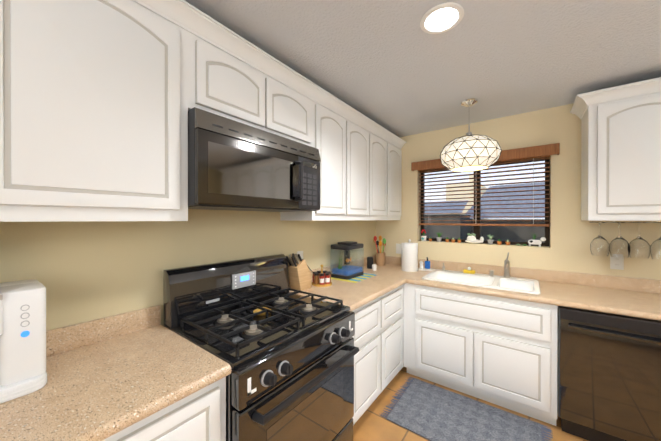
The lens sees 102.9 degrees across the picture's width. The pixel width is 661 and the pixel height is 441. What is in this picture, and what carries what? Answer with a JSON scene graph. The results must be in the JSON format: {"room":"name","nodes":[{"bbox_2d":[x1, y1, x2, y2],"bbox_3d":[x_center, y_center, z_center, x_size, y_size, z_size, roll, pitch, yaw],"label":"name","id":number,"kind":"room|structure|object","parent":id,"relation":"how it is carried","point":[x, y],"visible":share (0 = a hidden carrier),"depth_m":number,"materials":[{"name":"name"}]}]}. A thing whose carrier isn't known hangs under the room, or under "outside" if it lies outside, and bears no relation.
{"room":"kitchen","nodes":[
{"label":"kitchen","id":0,"kind":"room"},
{"bbox_2d":[0,209,375,330],"bbox_3d":[-1.208,0.233,1.091,0.150,2.440,6.060,0,0,37],"label":"wall","id":1,"kind":"structure","parent":0,"point":[83,271],"depth_m":1.30,"materials":[{"name":"beige paint"}]},
{"bbox_2d":[0,0,195,221],"bbox_3d":[-0.941,-0.456,1.024,0.347,0.918,0.607,0,0,37],"label":"upper cabinet","id":2,"kind":"object","parent":1,"relation":"attached to","point":[99,99],"depth_m":0.91,"materials":[{"name":"white paint"}]},
{"bbox_2d":[0,305,231,440],"bbox_3d":[-1.291,0.513,0.302,0.657,0.140,2.197,0,0,37],"label":"countertop","id":3,"kind":"structure","parent":1,"relation":"attached to","point":[108,376],"depth_m":0.91,"materials":[{"name":"beige stone"}]},
{"bbox_2d":[0,279,46,403],"bbox_3d":[-1.088,0.367,0.842,0.274,0.346,0.229,0,0,37],"label":"toaster","id":4,"kind":"object","parent":3,"relation":"on","point":[23,372],"visible":1,"depth_m":0.82,"materials":[{"name":"white plastic"}]},
{"bbox_2d":[196,12,315,147],"bbox_3d":[-0.506,-0.711,1.605,0.347,0.411,0.846,0,0,37],"label":"upper cabinet","id":5,"kind":"object","parent":1,"relation":"attached to","point":[235,81],"depth_m":1.41,"materials":[{"name":"white paint"}]},
{"bbox_2d":[188,107,320,211],"bbox_3d":[-0.460,-0.279,1.572,0.462,0.429,0.840,0,0,37],"label":"over-the-range microwave","id":6,"kind":"object","parent":5,"relation":"attached to","point":[235,165],"visible":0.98,"depth_m":1.33,"materials":[{"name":"grey plastic"}]},
{"bbox_2d":[297,251,312,272],"bbox_3d":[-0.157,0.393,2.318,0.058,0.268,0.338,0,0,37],"label":"electrical outlet","id":7,"kind":"object","parent":1,"relation":"attached to","point":[300,253],"visible":0.44,"depth_m":2.23,"materials":[{"name":"white plastic"}]},
{"bbox_2d":[280,88,347,220],"bbox_3d":[-0.128,-0.459,2.109,0.347,0.918,0.413,0,0,37],"label":"upper cabinet","id":8,"kind":"object","parent":1,"relation":"attached to","point":[331,116],"depth_m":2.00,"materials":[{"name":"white paint"}]},
{"bbox_2d":[288,259,407,310],"bbox_3d":[0.144,0.507,2.217,0.657,0.140,0.937,0,0,37],"label":"countertop","id":9,"kind":"structure","parent":1,"relation":"attached to","point":[388,277],"depth_m":2.15,"materials":[{"name":"beige stone"}]},
{"bbox_2d":[286,253,311,290],"bbox_3d":[-0.254,0.396,2.055,0.110,0.282,0.202,0,0,37],"label":"knife block","id":10,"kind":"object","parent":9,"relation":"on","point":[300,275],"visible":0.94,"depth_m":2.02,"materials":[{"name":"brown wood"}]},
{"bbox_2d":[312,265,331,286],"bbox_3d":[-0.072,0.453,2.214,0.170,0.167,0.170,0,0,37],"label":"spice carousel","id":11,"kind":"object","parent":9,"relation":"on","point":[321,278],"visible":1,"depth_m":2.16,"materials":[{"name":"brown wood"}]},
{"bbox_2d":[331,273,375,282],"bbox_3d":[0.204,0.534,2.520,0.325,0.003,0.400,0,0,37],"label":"placemat","id":12,"kind":"object","parent":9,"relation":"on","point":[364,276],"visible":0.48,"depth_m":2.42,"materials":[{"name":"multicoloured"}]},
{"bbox_2d":[330,241,363,279],"bbox_3d":[0.163,0.369,2.532,0.205,0.325,0.300,0,0,37],"label":"fish tank","id":13,"kind":"object","parent":12,"relation":"on","point":[347,272],"visible":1,"depth_m":2.46,"materials":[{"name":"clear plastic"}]},
{"bbox_2d":[348,108,371,219],"bbox_3d":[0.114,-0.460,2.432,0.347,0.918,0.395,0,0,37],"label":"upper cabinet","id":14,"kind":"object","parent":1,"relation":"attached to","point":[359,127],"depth_m":2.33,"materials":[{"name":"white paint"}]},
{"bbox_2d":[372,124,387,219],"bbox_3d":[0.351,-0.461,2.748,0.347,0.918,0.395,0,0,37],"label":"upper cabinet","id":15,"kind":"object","parent":1,"relation":"attached to","point":[379,137],"depth_m":2.65,"materials":[{"name":"white paint"}]},
{"bbox_2d":[360,255,419,262],"bbox_3d":[0.633,0.506,2.886,0.637,0.140,0.480,0,0,37],"label":"backsplash","id":16,"kind":"structure","parent":1,"relation":"attached to","point":[388,259],"depth_m":3.19,"materials":[{"name":"beige stone"}]},
{"bbox_2d":[370,263,376,270],"bbox_3d":[0.472,0.504,2.831,0.051,0.060,0.051,0,0,28],"label":"canister","id":17,"kind":"object","parent":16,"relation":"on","point":[371,265],"depth_m":2.82,"materials":[{"name":"white ceramic"}]},
{"bbox_2d":[388,132,403,219],"bbox_3d":[0.592,-0.462,3.069,0.347,0.918,0.407,0,0,37],"label":"upper cabinet","id":18,"kind":"object","parent":1,"relation":"attached to","point":[395,145],"depth_m":2.95,"materials":[{"name":"white paint"}]},
{"bbox_2d":[367,257,372,268],"bbox_3d":[0.444,0.472,2.952,0.076,0.125,0.076,0,0,31],"label":"canister","id":19,"kind":"object","parent":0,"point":[369,259],"depth_m":2.92,"materials":[{"name":"grey plastic"}]},
{"bbox_2d":[185,0,660,136],"bbox_3d":[0.533,-1.034,-0.217,4.500,0.100,6.060,0,0,37],"label":"ceiling","id":20,"kind":"structure","parent":0,"point":[391,66],"depth_m":1.53,"materials":[{"name":"white paint"}]},
{"bbox_2d":[420,2,463,33],"bbox_3d":[0.542,-0.981,1.288,0.200,0.010,0.200,0,0,37],"label":"recessed light","id":21,"kind":"object","parent":20,"relation":"in","point":[442,18],"visible":1,"depth_m":1.28,"materials":[{"name":"white plastic"}]},
{"bbox_2d":[440,99,501,171],"bbox_3d":[1.158,-0.709,2.202,0.463,0.559,0.452,0,0,37],"label":"pendant lamp","id":22,"kind":"object","parent":20,"relation":"hanging from","point":[469,152],"visible":1,"depth_m":2.06,"materials":[{"name":"white glass"}]},
{"bbox_2d":[353,366,588,440],"bbox_3d":[0.533,1.506,-0.210,4.500,0.100,6.060,0,0,37],"label":"floor","id":23,"kind":"structure","parent":0,"point":[371,424],"depth_m":1.88,"materials":[{"name":"tile"}]},
{"bbox_2d":[102,377,225,440],"bbox_3d":[-0.820,1.018,0.948,0.638,0.868,0.602,0,0,37],"label":"base cabinet","id":24,"kind":"object","parent":23,"relation":"on","point":[200,415],"depth_m":0.89,"materials":[{"name":"white paint"}]},
{"bbox_2d":[163,254,358,440],"bbox_3d":[-0.331,0.853,1.473,0.726,1.197,0.816,0,0,37],"label":"range","id":25,"kind":"object","parent":23,"relation":"on","point":[270,339],"visible":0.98,"depth_m":1.34,"materials":[{"name":"black metal"}]},
{"bbox_2d":[352,284,403,424],"bbox_3d":[0.148,1.015,2.239,0.638,0.868,0.978,0,0,37],"label":"base cabinet","id":26,"kind":"object","parent":23,"relation":"on","point":[379,323],"depth_m":1.99,"materials":[{"name":"white paint"}]},
{"bbox_2d":[379,377,552,440],"bbox_3d":[0.949,1.445,1.896,1.030,0.008,0.610,0,0,37],"label":"rug","id":27,"kind":"object","parent":23,"relation":"on","point":[429,411],"visible":1,"depth_m":1.92,"materials":[{"name":"grey fabric"}]},
{"bbox_2d":[404,287,557,425],"bbox_3d":[1.304,1.119,2.376,1.086,0.660,0.668,0,0,37],"label":"base cabinet","id":28,"kind":"object","parent":23,"relation":"on","point":[501,351],"depth_m":2.04,"materials":[{"name":"white paint"}]},
{"bbox_2d":[557,306,660,440],"bbox_3d":[1.961,1.018,1.843,0.592,0.864,0.732,0,0,37],"label":"dishwasher","id":29,"kind":"object","parent":23,"relation":"on","point":[608,376],"visible":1,"depth_m":1.63,"materials":[{"name":"black metal"}]},
{"bbox_2d":[376,103,660,279],"bbox_3d":[2.302,0.230,2.147,4.200,2.440,0.160,0,0,37],"label":"wall","id":30,"kind":"structure","parent":0,"point":[573,235],"depth_m":2.35,"materials":[{"name":"beige paint"}]},
{"bbox_2d":[396,243,400,253],"bbox_3d":[0.817,0.337,3.150,0.074,0.120,0.013,0,0,37],"label":"switch plate","id":31,"kind":"object","parent":30,"relation":"attached to","point":[398,248],"visible":0.79,"depth_m":3.15,"materials":[{"name":"white plastic"}]},
{"bbox_2d":[421,159,549,245],"bbox_3d":[1.542,-0.177,2.769,1.171,0.826,0.044,0,0,37],"label":"window","id":32,"kind":"structure","parent":30,"relation":"in","point":[477,230],"depth_m":2.73,"materials":[{"name":"clear glass"}]},
{"bbox_2d":[411,143,559,226],"bbox_3d":[1.477,-0.305,2.682,1.285,0.717,0.130,0,0,37],"label":"window blinds","id":33,"kind":"object","parent":32,"relation":"attached to","point":[532,153],"visible":0.9,"depth_m":2.57,"materials":[{"name":"brown wood"}]},
{"bbox_2d":[360,259,660,320],"bbox_3d":[2.043,0.509,1.808,4.187,0.140,0.687,0,0,37],"label":"countertop","id":34,"kind":"structure","parent":30,"relation":"attached to","point":[626,296],"depth_m":2.02,"materials":[{"name":"beige stone"}]},
{"bbox_2d":[373,236,385,265],"bbox_3d":[0.596,0.358,3.152,0.171,0.352,0.124,0,0,37],"label":"utensil crock","id":35,"kind":"object","parent":34,"relation":"on","point":[380,258],"visible":1,"depth_m":3.11,"materials":[{"name":"brown ceramic"}]},
{"bbox_2d":[401,239,417,271],"bbox_3d":[0.848,0.368,2.825,0.170,0.334,0.170,0,0,37],"label":"paper towel","id":36,"kind":"object","parent":34,"relation":"on","point":[409,256],"visible":1,"depth_m":2.75,"materials":[{"name":"white paper"}]},
{"bbox_2d":[418,257,434,271],"bbox_3d":[1.034,0.466,2.857,0.170,0.138,0.135,0,0,37],"label":"soap tray","id":37,"kind":"object","parent":34,"relation":"on","point":[427,266],"visible":0.96,"depth_m":2.85,"materials":[{"name":"white ceramic"}]},
{"bbox_2d":[422,252,540,294],"bbox_3d":[1.329,0.522,2.367,0.860,0.453,0.545,0,0,37],"label":"sink","id":38,"kind":"object","parent":34,"relation":"in","point":[506,281],"visible":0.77,"depth_m":2.40,"materials":[{"name":"white ceramic"}]},
{"bbox_2d":[610,255,623,269],"bbox_3d":[2.256,0.325,2.075,0.074,0.120,0.008,0,0,37],"label":"electrical outlet plate","id":39,"kind":"object","parent":30,"relation":"attached to","point":[616,263],"visible":0.88,"depth_m":2.07,"materials":[{"name":"white plastic"}]},
{"bbox_2d":[578,77,660,220],"bbox_3d":[2.186,-0.459,1.911,0.495,0.918,0.348,0,0,37],"label":"upper cabinet","id":40,"kind":"object","parent":30,"relation":"attached to","point":[621,153],"depth_m":1.82,"materials":[{"name":"white paint"}]},
{"bbox_2d":[589,221,660,259],"bbox_3d":[2.179,0.136,1.924,0.409,0.270,0.258,0,0,37],"label":"glasses","id":41,"kind":"object","parent":40,"relation":"hanging from","point":[638,247],"visible":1,"depth_m":1.90,"materials":[{"name":"clear glass"}]},
{"label":"outside","id":42,"kind":"structure","parent":0,"visible":0},
{"bbox_2d":[424,175,544,241],"bbox_3d":[17.936,1.009,26.510,80.000,7.150,56.000,0,0,37],"label":"houses","id":43,"kind":"structure","parent":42,"point":[510,232],"depth_m":7.37}
]}

